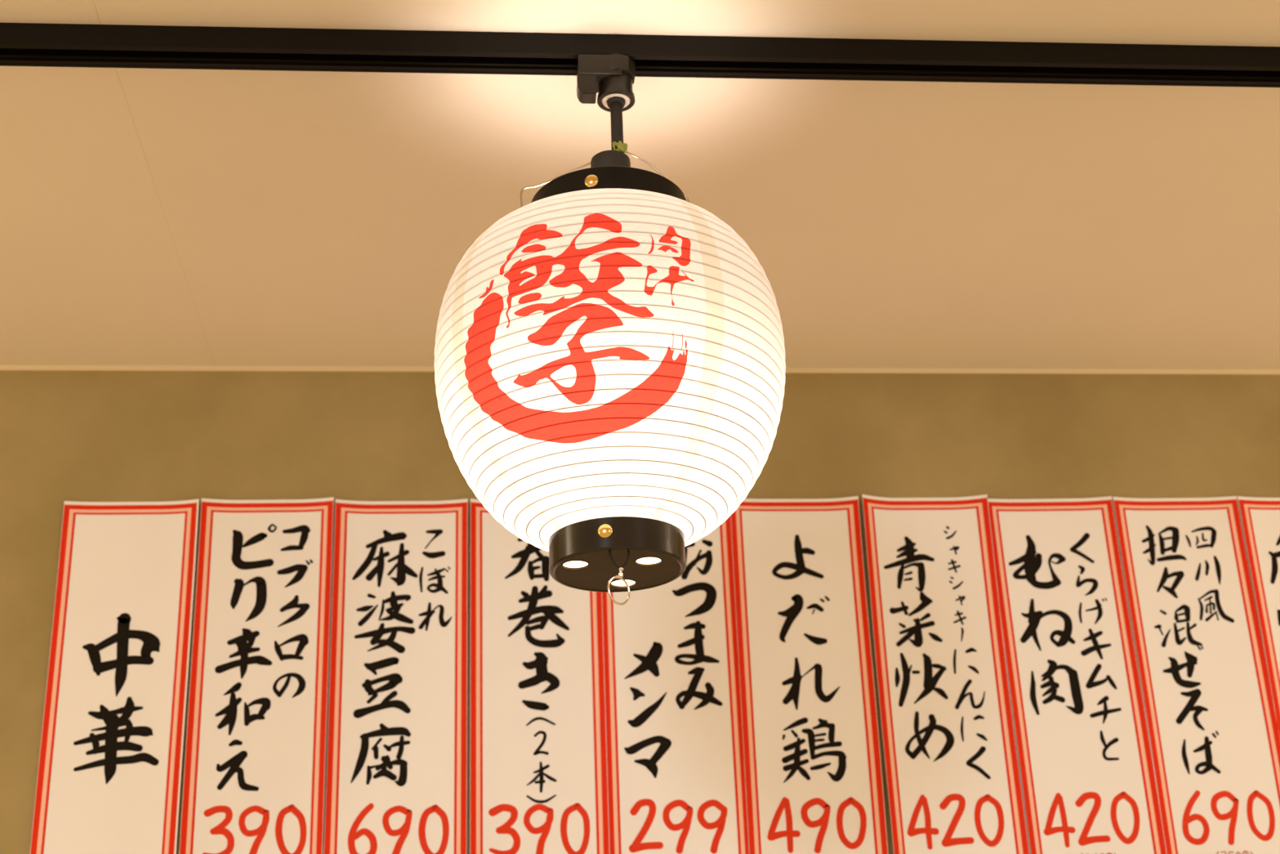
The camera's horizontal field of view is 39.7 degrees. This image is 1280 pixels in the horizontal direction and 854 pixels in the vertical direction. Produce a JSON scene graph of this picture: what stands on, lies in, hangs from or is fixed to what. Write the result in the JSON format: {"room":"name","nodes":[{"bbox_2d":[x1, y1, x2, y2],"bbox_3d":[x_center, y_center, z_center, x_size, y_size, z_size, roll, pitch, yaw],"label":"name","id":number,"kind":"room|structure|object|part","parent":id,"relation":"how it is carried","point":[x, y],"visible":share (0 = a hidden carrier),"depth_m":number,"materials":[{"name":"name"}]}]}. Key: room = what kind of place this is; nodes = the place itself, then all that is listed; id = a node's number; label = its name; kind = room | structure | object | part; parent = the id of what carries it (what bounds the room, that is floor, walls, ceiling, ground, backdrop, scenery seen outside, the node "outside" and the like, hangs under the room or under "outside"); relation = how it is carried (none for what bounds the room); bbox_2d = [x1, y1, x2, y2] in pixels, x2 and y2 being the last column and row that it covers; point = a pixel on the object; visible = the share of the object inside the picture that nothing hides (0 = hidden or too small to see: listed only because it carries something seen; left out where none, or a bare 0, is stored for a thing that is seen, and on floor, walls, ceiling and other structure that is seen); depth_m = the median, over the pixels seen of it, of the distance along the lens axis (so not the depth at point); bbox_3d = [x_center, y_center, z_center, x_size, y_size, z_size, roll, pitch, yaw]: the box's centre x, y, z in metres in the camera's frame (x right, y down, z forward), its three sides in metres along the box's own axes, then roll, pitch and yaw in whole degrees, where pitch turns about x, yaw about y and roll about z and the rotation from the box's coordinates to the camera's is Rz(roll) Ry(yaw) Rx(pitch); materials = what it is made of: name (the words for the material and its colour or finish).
{"room":"japanese restaurant","nodes":[
{"label":"japanese restaurant","id":0,"kind":"room"},
{"bbox_2d":[0,0,1279,369],"bbox_3d":[0.255,-0.642,1.185,4.500,0.100,2.819,0,-23,-5],"label":"ceiling","id":1,"kind":"structure","parent":0,"point":[149,216],"depth_m":1.92,"materials":[{"name":"paint"}]},
{"bbox_2d":[0,22,1279,87],"bbox_3d":[0.187,-0.351,1.698,3.550,0.023,0.036,0,-23,-5],"label":"track","id":2,"kind":"object","parent":1,"relation":"attached to","point":[21,44],"visible":1,"depth_m":1.68,"materials":[{"name":"black metal"}]},
{"bbox_2d":[576,53,635,167],"bbox_3d":[-0.031,-0.281,1.648,0.055,0.148,0.040,0,-23,-5],"label":"fitting","id":3,"kind":"object","parent":2,"relation":"attached to","point":[613,76],"visible":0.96,"depth_m":1.65,"materials":[{"name":"black plastic"}]},
{"bbox_3d":[-0.050,-0.315,1.653,0.018,0.022,0.017,0,-23,-5],"label":"release lever","id":4,"kind":"part","parent":3,"relation":"part of","materials":[{"name":"black plastic"}]},
{"bbox_2d":[433,150,785,604],"bbox_3d":[-0.026,-0.045,1.548,0.306,0.451,0.306,7,-25,-20],"label":"paper lantern","id":5,"kind":"object","parent":3,"relation":"hanging from","point":[609,364],"visible":1,"depth_m":1.43,"materials":[{"name":"white paper"}]},
{"bbox_3d":[-0.032,-0.220,1.619,0.155,0.072,0.012,0,-24,-5],"label":"wire handle","id":6,"kind":"part","parent":5,"relation":"part of","materials":[{"name":"gold metal"}]},
{"bbox_3d":[-0.018,0.119,1.476,0.107,0.002,0.107,0,-24,-5],"label":"plate","id":7,"kind":"part","parent":5,"relation":"part of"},
{"bbox_3d":[-0.017,0.106,1.429,0.017,0.018,0.003,-1,-23,-3],"label":"pull cord","id":8,"kind":"part","parent":5,"relation":"part of","materials":[{"name":"black fabric"}]},
{"bbox_2d":[590,149,630,167],"bbox_3d":[-0.027,-0.230,1.627,0.037,0.038,0.037,0,-23,-5],"label":"socket","id":9,"kind":"object","parent":3,"relation":"attached to","point":[613,157],"depth_m":1.62,"materials":[{"name":"black plastic"}]},
{"bbox_3d":[-0.021,-0.276,1.648,0.011,0.066,0.011,-3,-23,2],"label":"stem","id":10,"kind":"part","parent":3,"relation":"part of","materials":[{"name":"black metal"}]},
{"bbox_2d":[0,370,1279,853],"bbox_3d":[0.193,1.091,1.914,4.500,2.500,0.100,0,-23,-5],"label":"wall","id":11,"kind":"structure","parent":0,"point":[73,435],"depth_m":2.29,"materials":[{"name":"beige paint"}]},
{"bbox_2d":[30,499,199,853],"bbox_3d":[-0.623,0.395,2.088,0.166,0.660,0.009,0,-23,-5],"label":"strip","id":12,"kind":"object","parent":11,"relation":"attached to","point":[110,762],"visible":1,"depth_m":2.13,"materials":[{"name":"paper"}]},
{"bbox_2d":[178,496,334,853],"bbox_3d":[-0.455,0.393,2.102,0.164,0.660,0.008,0,-23,-5],"label":"strip","id":13,"kind":"object","parent":11,"relation":"attached to","point":[254,773],"visible":1,"depth_m":2.14,"materials":[{"name":"paper"}]},
{"bbox_2d":[323,498,468,853],"bbox_3d":[-0.289,0.395,2.115,0.166,0.660,0.009,0,-23,-5],"label":"strip","id":14,"kind":"object","parent":11,"relation":"attached to","point":[396,778],"visible":1,"depth_m":2.16,"materials":[{"name":"paper"}]},
{"bbox_2d":[469,498,610,853],"bbox_3d":[-0.121,0.395,2.128,0.164,0.660,0.009,0,-23,-5],"label":"strip","id":15,"kind":"object","parent":11,"relation":"attached to","point":[538,769],"visible":0.91,"depth_m":2.16,"materials":[{"name":"paper"}]},
{"bbox_2d":[0,365,1279,374],"bbox_3d":[0.158,-0.075,2.360,4.500,0.005,0.005,0,-23,-5],"label":"trim","id":16,"kind":"structure","parent":11,"relation":"attached to","point":[89,367],"depth_m":2.36,"materials":[{"name":"beige wood"}]},
{"bbox_2d":[602,515,749,853],"bbox_3d":[0.043,0.396,2.144,0.170,0.660,0.006,0,-23,-5],"label":"strip","id":17,"kind":"object","parent":11,"relation":"attached to","point":[676,784],"visible":0.86,"depth_m":2.17,"materials":[{"name":"paper"}]},
{"bbox_2d":[730,495,888,853],"bbox_3d":[0.209,0.394,2.157,0.167,0.660,0.009,-1,-23,-3],"label":"strip","id":18,"kind":"object","parent":11,"relation":"attached to","point":[813,782],"visible":1,"depth_m":2.19,"materials":[{"name":"paper"}]},
{"bbox_2d":[861,494,1029,853],"bbox_3d":[0.380,0.392,2.169,0.165,0.660,0.014,0,-23,-5],"label":"strip","id":19,"kind":"object","parent":11,"relation":"attached to","point":[953,777],"visible":1,"depth_m":2.21,"materials":[{"name":"paper"}]},
{"bbox_2d":[987,495,1167,853],"bbox_3d":[0.547,0.395,2.184,0.167,0.660,0.007,-1,-23,-5],"label":"strip","id":20,"kind":"object","parent":11,"relation":"attached to","point":[1089,784],"visible":1,"depth_m":2.22,"materials":[{"name":"paper"}]},
{"bbox_2d":[1113,495,1279,853],"bbox_3d":[0.714,0.395,2.199,0.167,0.660,0.007,0,-23,-5],"label":"strip","id":21,"kind":"object","parent":11,"relation":"attached to","point":[1214,733],"visible":1,"depth_m":2.24,"materials":[{"name":"paper"}]},
{"bbox_2d":[1216,850,1253,853],"bbox_3d":[0.721,0.519,2.149,0.046,0.012,0.001,0,-23,-5],"label":"print","id":22,"kind":"object","parent":21,"relation":"attached to","point":[1217,851],"depth_m":2.15,"materials":[{"name":"brown"}]},
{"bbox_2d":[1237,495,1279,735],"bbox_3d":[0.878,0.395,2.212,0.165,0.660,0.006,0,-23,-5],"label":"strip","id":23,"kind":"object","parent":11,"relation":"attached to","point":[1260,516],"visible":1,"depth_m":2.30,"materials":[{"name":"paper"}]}
]}

